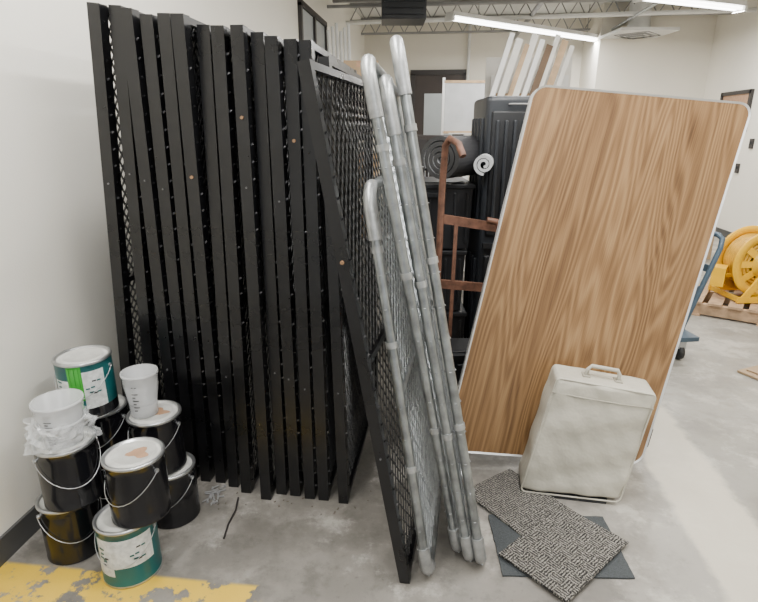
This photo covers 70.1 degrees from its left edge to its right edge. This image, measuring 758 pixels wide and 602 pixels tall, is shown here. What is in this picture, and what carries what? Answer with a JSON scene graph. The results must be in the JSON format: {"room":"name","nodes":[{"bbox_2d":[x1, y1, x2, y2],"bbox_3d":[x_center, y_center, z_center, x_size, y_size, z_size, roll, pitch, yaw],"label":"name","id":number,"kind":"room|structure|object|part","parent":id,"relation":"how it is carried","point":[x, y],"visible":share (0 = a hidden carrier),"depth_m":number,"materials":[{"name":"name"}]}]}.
{"room":"storage room","nodes":[
{"label":"storage room","id":0,"kind":"room"},
{"bbox_2d":[0,0,363,535],"bbox_3d":[-1.146,-1.524,4.143,0.200,3.400,13.500,2,18,6],"label":"wall","id":1,"kind":"structure","parent":0,"point":[56,288],"depth_m":2.14,"materials":[{"name":"paint"}]},
{"bbox_2d":[0,388,164,566],"bbox_3d":[-1.040,0.052,4.630,0.012,0.100,13.500,2,18,6],"label":"baseboard","id":2,"kind":"structure","parent":1,"relation":"attached to","point":[22,530],"depth_m":2.02,"materials":[{"name":"plastic"}]},
{"bbox_2d":[297,0,327,51],"bbox_3d":[-0.744,-2.430,6.421,0.040,1.810,1.310,2,18,6],"label":"window","id":3,"kind":"structure","parent":1,"relation":"in","point":[311,26],"depth_m":6.05,"materials":[{"name":"clear glass"}]},
{"bbox_2d":[0,211,757,601],"bbox_3d":[1.776,0.246,4.352,6.082,0.100,13.900,2,18,6],"label":"floor","id":4,"kind":"structure","parent":0,"point":[686,512],"depth_m":2.06,"materials":[{"name":"concrete"}]},
{"bbox_2d":[35,493,101,565],"bbox_3d":[-1.138,0.817,2.003,0.204,0.232,0.204,2,18,6],"label":"paint can","id":5,"kind":"object","parent":4,"relation":"on","point":[68,537],"visible":0.52,"depth_m":1.93,"materials":[{"name":"metal"}]},
{"bbox_2d":[31,425,103,512],"bbox_3d":[-1.103,0.597,1.928,0.204,0.232,0.204,2,18,6],"label":"paint can","id":6,"kind":"object","parent":5,"relation":"on","point":[70,475],"visible":0.97,"depth_m":1.87,"materials":[{"name":"metal"}]},
{"bbox_3d":[-1.100,0.431,1.876,0.245,0.092,0.249,2,18,6],"label":"plastic bag","id":7,"kind":"object","parent":6,"relation":"on","visible":0},
{"bbox_2d":[41,418,55,445],"bbox_3d":[-1.100,0.411,1.867,0.164,0.160,0.164,2,18,6],"label":"markings","id":8,"kind":"object","parent":7,"relation":"in","point":[49,434],"depth_m":1.80,"materials":[{"name":"grey paint"}]},
{"bbox_3d":[-1.100,0.397,1.862,0.164,0.130,0.164,2,18,6],"label":"plastic tub","id":9,"kind":"part","parent":8,"relation":"part of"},
{"bbox_2d":[99,469,108,508],"bbox_3d":[-1.099,0.738,2.251,0.207,0.232,0.205,2,18,6],"label":"paint can","id":10,"kind":"object","parent":4,"relation":"on","point":[104,501],"visible":0.02,"depth_m":2.17,"materials":[{"name":"metal"}]},
{"bbox_2d":[74,394,129,468],"bbox_3d":[-1.105,0.521,2.167,0.209,0.232,0.205,2,18,6],"label":"paint can","id":11,"kind":"object","parent":10,"relation":"on","point":[111,429],"visible":0.24,"depth_m":2.09,"materials":[{"name":"metal"}]},
{"bbox_2d":[51,345,119,421],"bbox_3d":[-1.115,0.312,2.060,0.208,0.232,0.204,2,18,6],"label":"paint can","id":12,"kind":"object","parent":11,"relation":"on","point":[85,376],"visible":1,"depth_m":2.00,"materials":[{"name":"metal"}]},
{"bbox_2d":[86,2,165,411],"bbox_3d":[-0.989,-0.260,2.631,0.246,1.912,1.122,2,18,6],"label":"mesh panel","id":13,"kind":"object","parent":4,"relation":"on","point":[98,14],"visible":0.3,"depth_m":2.07,"materials":[{"name":"metal"}]},
{"bbox_2d":[92,504,162,588],"bbox_3d":[-0.882,0.848,1.903,0.208,0.232,0.204,2,18,6],"label":"paint can","id":14,"kind":"object","parent":4,"relation":"on","point":[129,558],"visible":0.77,"depth_m":1.83,"materials":[{"name":"metal"}]},
{"bbox_2d":[100,437,171,528],"bbox_3d":[-0.830,0.621,1.852,0.204,0.232,0.204,2,18,6],"label":"paint can","id":15,"kind":"object","parent":14,"relation":"on","point":[135,472],"visible":1,"depth_m":1.79,"materials":[{"name":"metal"}]},
{"bbox_2d":[108,5,200,401],"bbox_3d":[-0.898,-0.260,2.634,0.183,1.907,1.083,2,18,6],"label":"mesh panel","id":16,"kind":"object","parent":4,"relation":"on","point":[146,313],"visible":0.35,"depth_m":2.10,"materials":[{"name":"metal"}]},
{"bbox_2d":[119,8,219,403],"bbox_3d":[-0.808,-0.233,2.584,0.125,1.886,1.101,2,18,6],"label":"mesh panel","id":17,"kind":"object","parent":4,"relation":"on","point":[129,17],"visible":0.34,"depth_m":1.99,"materials":[{"name":"metal"}]},
{"bbox_2d":[157,452,200,528],"bbox_3d":[-0.836,0.760,2.180,0.208,0.232,0.205,2,18,6],"label":"paint can","id":18,"kind":"object","parent":4,"relation":"on","point":[185,508],"visible":0.52,"depth_m":2.12,"materials":[{"name":"metal"}]},
{"bbox_2d":[126,400,186,474],"bbox_3d":[-0.868,0.538,2.114,0.208,0.232,0.204,2,18,6],"label":"paint can","id":19,"kind":"object","parent":18,"relation":"on","point":[161,420],"visible":0.73,"depth_m":2.06,"materials":[{"name":"metal"}]},
{"bbox_2d":[130,388,139,411],"bbox_3d":[-0.900,0.345,2.050,0.134,0.175,0.134,2,18,6],"label":"markings","id":20,"kind":"object","parent":19,"relation":"on","point":[130,388],"visible":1,"depth_m":1.99,"materials":[{"name":"grey paint"}]},
{"bbox_2d":[139,14,219,478],"bbox_3d":[-0.748,-0.227,2.589,0.123,1.870,1.076,2,18,6],"label":"mesh panel","id":21,"kind":"object","parent":4,"relation":"on","point":[150,41],"visible":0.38,"depth_m":2.04,"materials":[{"name":"metal"}]},
{"bbox_2d":[157,13,253,481],"bbox_3d":[-0.684,-0.222,2.574,0.120,1.871,1.068,2,18,6],"label":"mesh panel","id":22,"kind":"object","parent":4,"relation":"on","point":[196,357],"visible":0.27,"depth_m":2.06,"materials":[{"name":"metal"}]},
{"bbox_2d":[170,13,255,482],"bbox_3d":[-0.620,-0.211,2.552,0.112,1.863,1.098,2,18,6],"label":"mesh panel","id":23,"kind":"object","parent":4,"relation":"on","point":[182,24],"visible":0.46,"depth_m":2.00,"materials":[{"name":"metal"}]},
{"bbox_2d":[202,484,225,505],"bbox_3d":[-0.708,0.832,2.320,0.095,0.010,0.134,2,18,6],"label":"bolts","id":24,"kind":"object","parent":4,"relation":"on","point":[213,491],"visible":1,"depth_m":2.32,"materials":[{"name":"grey metal"}]},
{"bbox_2d":[197,25,269,486],"bbox_3d":[-0.556,-0.205,2.569,0.099,1.840,1.009,2,18,6],"label":"mesh panel","id":25,"kind":"object","parent":4,"relation":"on","point":[203,31],"visible":0.3,"depth_m":2.06,"materials":[{"name":"metal"}]},
{"bbox_2d":[211,25,272,492],"bbox_3d":[-0.494,-0.188,2.531,0.094,1.830,1.012,2,18,6],"label":"mesh panel","id":26,"kind":"object","parent":4,"relation":"on","point":[220,34],"visible":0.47,"depth_m":2.04,"materials":[{"name":"metal"}]},
{"bbox_2d":[230,25,289,499],"bbox_3d":[-0.413,-0.181,2.509,0.060,1.832,1.035,2,18,6],"label":"mesh panel","id":27,"kind":"object","parent":4,"relation":"on","point":[240,34],"visible":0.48,"depth_m":2.00,"materials":[{"name":"metal"}]},
{"bbox_2d":[251,32,300,494],"bbox_3d":[-0.355,-0.187,2.551,0.054,1.818,1.048,2,18,6],"label":"mesh panel","id":28,"kind":"object","parent":4,"relation":"on","point":[257,38],"visible":0.36,"depth_m":2.05,"materials":[{"name":"metal"}]},
{"bbox_2d":[264,36,303,495],"bbox_3d":[-0.297,-0.166,2.518,0.058,1.796,1.015,2,18,6],"label":"mesh panel","id":29,"kind":"object","parent":4,"relation":"on","point":[274,46],"visible":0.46,"depth_m":2.00,"materials":[{"name":"metal"}]},
{"bbox_2d":[217,490,370,538],"bbox_3d":[-0.357,0.842,2.287,0.653,0.011,0.272,-6,19,-18],"label":"debris","id":30,"kind":"object","parent":4,"relation":"on","point":[229,521],"visible":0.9,"depth_m":2.22,"materials":[{"name":"black"}]},
{"bbox_2d":[283,39,324,498],"bbox_3d":[-0.236,-0.167,2.527,0.060,1.792,1.049,2,18,6],"label":"mesh panel","id":31,"kind":"object","parent":4,"relation":"on","point":[291,46],"visible":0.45,"depth_m":2.02,"materials":[{"name":"metal"}]},
{"bbox_2d":[298,40,361,500],"bbox_3d":[-0.182,-0.167,2.530,0.074,1.791,1.074,2,18,6],"label":"mesh panel","id":32,"kind":"object","parent":4,"relation":"on","point":[315,215],"visible":0.48,"depth_m":2.13,"materials":[{"name":"metal"}]},
{"bbox_2d":[327,23,350,61],"bbox_3d":[-0.419,-1.878,6.483,0.280,2.663,0.266,-8,19,-24],"label":"poles","id":33,"kind":"object","parent":4,"relation":"on","point":[338,41],"visible":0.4,"depth_m":6.22,"materials":[{"name":"plastic"}]},
{"bbox_2d":[318,56,378,503],"bbox_3d":[-0.104,-0.145,2.541,0.102,1.744,1.118,2,18,7],"label":"mesh panel","id":34,"kind":"object","parent":4,"relation":"on","point":[346,470],"visible":0.5,"depth_m":2.25,"materials":[{"name":"metal"}]},
{"bbox_2d":[297,59,430,583],"bbox_3d":[0.043,0.024,2.114,0.332,1.681,1.011,3,18,11],"label":"mesh panel","id":35,"kind":"object","parent":4,"relation":"on","point":[309,70],"visible":0.56,"depth_m":1.74,"materials":[{"name":"metal"}]},
{"bbox_2d":[362,186,385,292],"bbox_3d":[-0.350,-0.965,4.861,0.835,1.900,0.485,0,18,0],"label":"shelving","id":36,"kind":"object","parent":4,"relation":"on","point":[381,186],"visible":0.02,"depth_m":4.81,"materials":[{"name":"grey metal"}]},
{"bbox_2d":[344,60,377,75],"bbox_3d":[-0.160,-1.918,4.552,0.280,0.172,0.301,-2,18,-5],"label":"cardboard box","id":37,"kind":"object","parent":36,"relation":"on","point":[355,64],"visible":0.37,"depth_m":4.39,"materials":[{"name":"brown cardboard"}]},
{"bbox_2d":[359,151,378,181],"bbox_3d":[-0.150,-1.170,4.789,0.300,0.302,0.302,0,18,0],"label":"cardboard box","id":38,"kind":"object","parent":36,"relation":"in","point":[374,151],"visible":0.02,"depth_m":4.63,"materials":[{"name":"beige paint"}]},
{"bbox_2d":[363,176,441,575],"bbox_3d":[0.126,0.203,2.087,0.276,1.352,0.874,3,18,9],"label":"gate","id":39,"kind":"object","parent":4,"relation":"on","point":[426,548],"visible":0.76,"depth_m":1.84,"materials":[{"name":"metal"}]},
{"bbox_2d":[381,173,434,455],"bbox_3d":[0.171,0.035,2.603,0.283,1.358,0.572,2,18,6],"label":"gate","id":40,"kind":"object","parent":4,"relation":"on","point":[381,173],"visible":0.02,"depth_m":2.35,"materials":[{"name":"metal"}]},
{"bbox_2d":[361,54,461,552],"bbox_3d":[0.156,0.041,2.002,0.374,1.712,0.599,2,18,6],"label":"gate","id":41,"kind":"object","parent":4,"relation":"on","point":[371,71],"visible":0.71,"depth_m":1.71,"materials":[{"name":"metal"}]},
{"bbox_2d":[379,74,473,561],"bbox_3d":[0.195,0.064,2.013,0.376,1.662,0.687,2,18,6],"label":"gate","id":42,"kind":"object","parent":4,"relation":"on","point":[393,116],"visible":0.97,"depth_m":1.77,"materials":[{"name":"metal"}]},
{"bbox_2d":[417,135,448,176],"bbox_3d":[0.550,-1.246,6.509,0.500,1.440,0.438,0,18,0],"label":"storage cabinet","id":43,"kind":"object","parent":4,"relation":"on","point":[422,139],"visible":0.16,"depth_m":6.13,"materials":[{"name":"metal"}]},
{"bbox_2d":[401,301,466,357],"bbox_3d":[0.340,0.183,3.724,0.440,0.400,0.532,0,18,0],"label":"storage tote","id":44,"kind":"object","parent":4,"relation":"on","point":[458,320],"visible":0.18,"depth_m":3.46,"materials":[{"name":"plastic"}]},
{"bbox_2d":[398,249,466,309],"bbox_3d":[0.320,-0.199,3.603,0.440,0.400,0.532,0,18,0],"label":"storage tote","id":45,"kind":"object","parent":44,"relation":"on","point":[446,266],"visible":0.25,"depth_m":3.35,"materials":[{"name":"plastic"}]},
{"bbox_2d":[424,177,475,248],"bbox_3d":[0.340,-0.580,3.482,0.460,0.400,0.532,0,18,0],"label":"storage tote","id":46,"kind":"object","parent":45,"relation":"on","point":[459,191],"visible":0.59,"depth_m":3.24,"materials":[{"name":"plastic"}]},
{"bbox_2d":[421,135,478,178],"bbox_3d":[0.525,-0.882,3.279,0.250,0.235,0.620,13,22,35],"label":"floor mat","id":47,"kind":"object","parent":46,"relation":"on","point":[431,151],"visible":0.47,"depth_m":3.07,"materials":[{"name":"grey rubber"}]},
{"bbox_2d":[474,154,493,175],"bbox_3d":[0.585,-0.761,3.010,0.100,0.110,0.160,4,18,13],"label":"floor mat","id":48,"kind":"object","parent":47,"relation":"in","point":[479,168],"visible":1,"depth_m":2.94,"materials":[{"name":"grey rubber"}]},
{"bbox_2d":[389,35,486,564],"bbox_3d":[0.221,0.019,1.965,0.397,1.777,0.646,2,18,6],"label":"gate","id":49,"kind":"object","parent":4,"relation":"on","point":[397,48],"visible":1,"depth_m":1.71,"materials":[{"name":"metal"}]},
{"bbox_2d":[450,338,469,384],"bbox_3d":[0.455,0.433,2.901,0.240,0.420,0.252,0,18,0],"label":"crate","id":50,"kind":"object","parent":4,"relation":"on","point":[459,346],"visible":0.07,"depth_m":2.78,"materials":[{"name":"plastic"}]},
{"bbox_2d":[441,78,484,134],"bbox_3d":[1.550,-2.518,9.063,1.050,2.280,0.500,0,18,0],"label":"whiteboard","id":51,"kind":"object","parent":4,"relation":"on","point":[459,97],"visible":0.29,"depth_m":8.82,"materials":[{"name":"metal"}]},
{"bbox_2d":[436,135,498,336],"bbox_3d":[0.482,-0.169,3.057,0.434,1.474,0.330,0,18,0],"label":"hand truck","id":52,"kind":"object","parent":4,"relation":"on","point":[491,224],"visible":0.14,"depth_m":3.00,"materials":[{"name":"red paint"}]},
{"bbox_2d":[463,96,529,337],"bbox_3d":[0.777,-0.400,3.443,0.388,1.680,0.497,0,18,0],"label":"case","id":53,"kind":"object","parent":4,"relation":"on","point":[497,122],"visible":0.27,"depth_m":3.12,"materials":[{"name":"plastic"}]},
{"bbox_2d":[463,32,574,270],"bbox_3d":[1.330,-1.561,5.831,1.605,2.474,0.210,-9,20,-26],"label":"planks","id":54,"kind":"object","parent":4,"relation":"on","point":[525,58],"visible":0.36,"depth_m":5.69,"materials":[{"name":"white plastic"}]},
{"bbox_2d":[484,57,572,97],"bbox_3d":[1.750,-1.695,6.502,1.000,2.301,0.300,0,18,0],"label":"boards","id":55,"kind":"object","parent":4,"relation":"on","point":[492,63],"visible":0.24,"depth_m":6.29,"materials":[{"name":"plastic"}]},
{"bbox_2d":[488,514,634,579],"bbox_3d":[0.670,0.921,2.045,0.464,0.007,0.318,0,18,1],"label":"sample","id":56,"kind":"object","parent":4,"relation":"on","point":[618,567],"visible":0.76,"depth_m":1.97,"materials":[{"name":"grey carpet"}]},
{"bbox_2d":[474,469,571,535],"bbox_3d":[0.584,0.842,2.269,0.286,0.007,0.360,-11,21,-32],"label":"sample","id":57,"kind":"object","parent":56,"relation":"on","point":[501,494],"visible":0.84,"depth_m":2.26,"materials":[{"name":"grey carpet"}]},
{"bbox_2d":[499,505,628,601],"bbox_3d":[0.688,0.918,2.005,0.421,0.007,0.282,-14,23,-38],"label":"sample","id":58,"kind":"object","parent":57,"relation":"on","point":[563,552],"visible":1,"depth_m":1.99,"materials":[{"name":"grey carpet"}]},
{"bbox_2d":[519,364,655,503],"bbox_3d":[0.881,0.547,2.317,0.522,0.557,0.264,2,18,6],"label":"case","id":59,"kind":"object","parent":4,"relation":"on","point":[588,428],"visible":1,"depth_m":2.25,"materials":[{"name":"fabric"}]},
{"bbox_2d":[458,85,750,463],"bbox_3d":[0.931,-0.072,2.397,1.249,1.665,0.283,0,18,0],"label":"folding table","id":60,"kind":"object","parent":4,"relation":"on","point":[613,202],"visible":0.74,"depth_m":2.35,"materials":[{"name":"laminate"}]},
{"bbox_2d":[675,231,724,358],"bbox_3d":[1.961,-0.099,3.886,0.703,0.838,0.759,-2,18,-5],"label":"cart","id":61,"kind":"object","parent":4,"relation":"on","point":[687,336],"visible":0.18,"depth_m":3.65,"materials":[{"name":"blue paint"}]},
{"bbox_2d":[706,229,715,258],"bbox_3d":[3.750,-0.781,6.676,0.500,0.452,0.451,-2,18,-5],"label":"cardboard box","id":62,"kind":"object","parent":4,"relation":"on","point":[711,245],"visible":0.06,"depth_m":6.52,"materials":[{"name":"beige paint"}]},
{"bbox_2d":[692,276,757,325],"bbox_3d":[3.360,0.031,4.657,1.101,0.125,1.000,13,22,35],"label":"wooden pallet","id":63,"kind":"object","parent":4,"relation":"on","point":[714,307],"visible":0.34,"depth_m":4.49,"materials":[{"name":"brown wood"}]},
{"bbox_2d":[707,225,757,303],"bbox_3d":[3.139,-0.322,4.571,0.672,0.597,0.420,0,18,-2],"label":"hose reel","id":64,"kind":"object","parent":63,"relation":"on","point":[736,268],"visible":0.99,"depth_m":4.51,"materials":[{"name":"yellow metal"}]},
{"bbox_2d":[737,365,757,379],"bbox_3d":[2.535,0.462,3.453,0.360,0.023,0.250,-7,19,-22],"label":"flattened cardboard","id":65,"kind":"object","parent":4,"relation":"on","point":[752,372],"visible":1,"depth_m":3.47,"materials":[{"name":"beige cardboard"}]},
{"bbox_2d":[364,18,585,204],"bbox_3d":[2.559,-3.480,10.309,6.082,3.400,0.200,2,18,6],"label":"wall","id":66,"kind":"structure","parent":0,"point":[423,51],"depth_m":9.96,"materials":[{"name":"paint"}]},
{"bbox_2d":[410,69,466,135],"bbox_3d":[1.131,-3.084,10.441,1.090,2.565,0.090,2,18,6],"label":"door","id":67,"kind":"structure","parent":66,"relation":"in","point":[426,85],"depth_m":10.22,"materials":[{"name":"metal"}]},
{"bbox_2d":[354,0,629,17],"bbox_3d":[1.776,-3.091,3.293,6.082,0.100,13.900,2,18,6],"label":"ceiling","id":68,"kind":"structure","parent":0,"point":[551,7],"depth_m":8.95,"materials":[{"name":"paint"}]},
{"bbox_2d":[381,0,426,25],"bbox_3d":[0.290,-3.665,6.378,0.520,0.670,0.475,0,18,0],"label":"heater","id":69,"kind":"object","parent":68,"relation":"hanging from","point":[393,12],"visible":1,"depth_m":6.26,"materials":[{"name":"metal"}]},
{"bbox_2d":[444,0,597,41],"bbox_3d":[2.355,-4.247,7.990,3.522,0.535,0.160,-12,21,-33],"label":"fluorescent light","id":70,"kind":"object","parent":68,"relation":"hanging from","point":[457,16],"visible":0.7,"depth_m":7.75,"materials":[{"name":"white plastic"}]},
{"bbox_2d":[332,0,731,34],"bbox_3d":[2.193,-4.001,6.809,5.695,0.260,5.490,2,18,6],"label":"ceiling joists","id":71,"kind":"object","parent":68,"relation":"attached to","point":[334,1],"depth_m":8.50,"materials":[{"name":"grey metal"}]},
{"bbox_2d":[327,0,756,176],"bbox_3d":[1.776,-1.422,3.823,5.685,3.400,13.500,2,18,6],"label":"ceiling pipes","id":72,"kind":"object","parent":68,"relation":"attached to","point":[644,12],"visible":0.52,"depth_m":7.49,"materials":[{"name":"grey metal"}]},
{"bbox_2d":[599,1,679,38],"bbox_3d":[3.950,-4.296,8.184,0.850,0.560,0.850,0,18,0],"label":"ceiling vent","id":73,"kind":"object","parent":68,"relation":"in","point":[639,27],"visible":0.9,"depth_m":8.06,"materials":[{"name":"white plastic"}]},
{"bbox_2d":[632,0,747,13],"bbox_3d":[3.650,-3.688,6.226,1.656,0.535,0.160,-7,19,-21],"label":"fluorescent light","id":74,"kind":"object","parent":68,"relation":"hanging from","point":[736,6],"visible":1,"depth_m":6.36,"materials":[{"name":"white plastic"}]},
{"bbox_2d":[579,2,716,97],"bbox_3d":[4.454,-3.207,9.449,1.710,3.400,1.160,2,18,6],"label":"wall","id":75,"kind":"structure","parent":0,"point":[676,63],"depth_m":8.65,"materials":[{"name":"white paint"}]},
{"bbox_2d":[703,0,757,231],"bbox_3d":[4.698,-1.321,3.502,0.200,3.400,13.500,2,18,6],"label":"wall","id":76,"kind":"structure","parent":0,"point":[733,64],"depth_m":7.60,"materials":[{"name":"white paint"}]},
{"bbox_2d":[716,227,731,237],"bbox_3d":[4.526,0.422,3.464,0.012,0.100,12.340,2,18,6],"label":"baseboard","id":77,"kind":"structure","parent":76,"relation":"attached to","point":[725,233],"depth_m":7.93,"materials":[{"name":"plastic"}]},
{"bbox_2d":[734,163,739,172],"bbox_3d":[5.050,-1.873,7.625,0.037,0.130,0.090,2,18,6],"label":"light switch","id":78,"kind":"object","parent":76,"relation":"attached to","point":[737,166],"visible":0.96,"depth_m":7.60,"materials":[{"name":"grey plastic"}]},
{"bbox_2d":[720,89,754,131],"bbox_3d":[5.093,-2.724,7.762,0.040,0.550,0.850,2,18,6],"label":"notice board","id":79,"kind":"object","parent":76,"relation":"attached to","point":[746,96],"visible":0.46,"depth_m":7.56,"materials":[{"name":"beige paint"}]},
{"bbox_2d":[748,139,754,148],"bbox_3d":[5.022,-2.125,7.295,0.037,0.130,0.090,2,18,6],"label":"light switch","id":80,"kind":"object","parent":76,"relation":"attached to","point":[751,142],"visible":1,"depth_m":7.28,"materials":[{"name":"grey plastic"}]}
]}

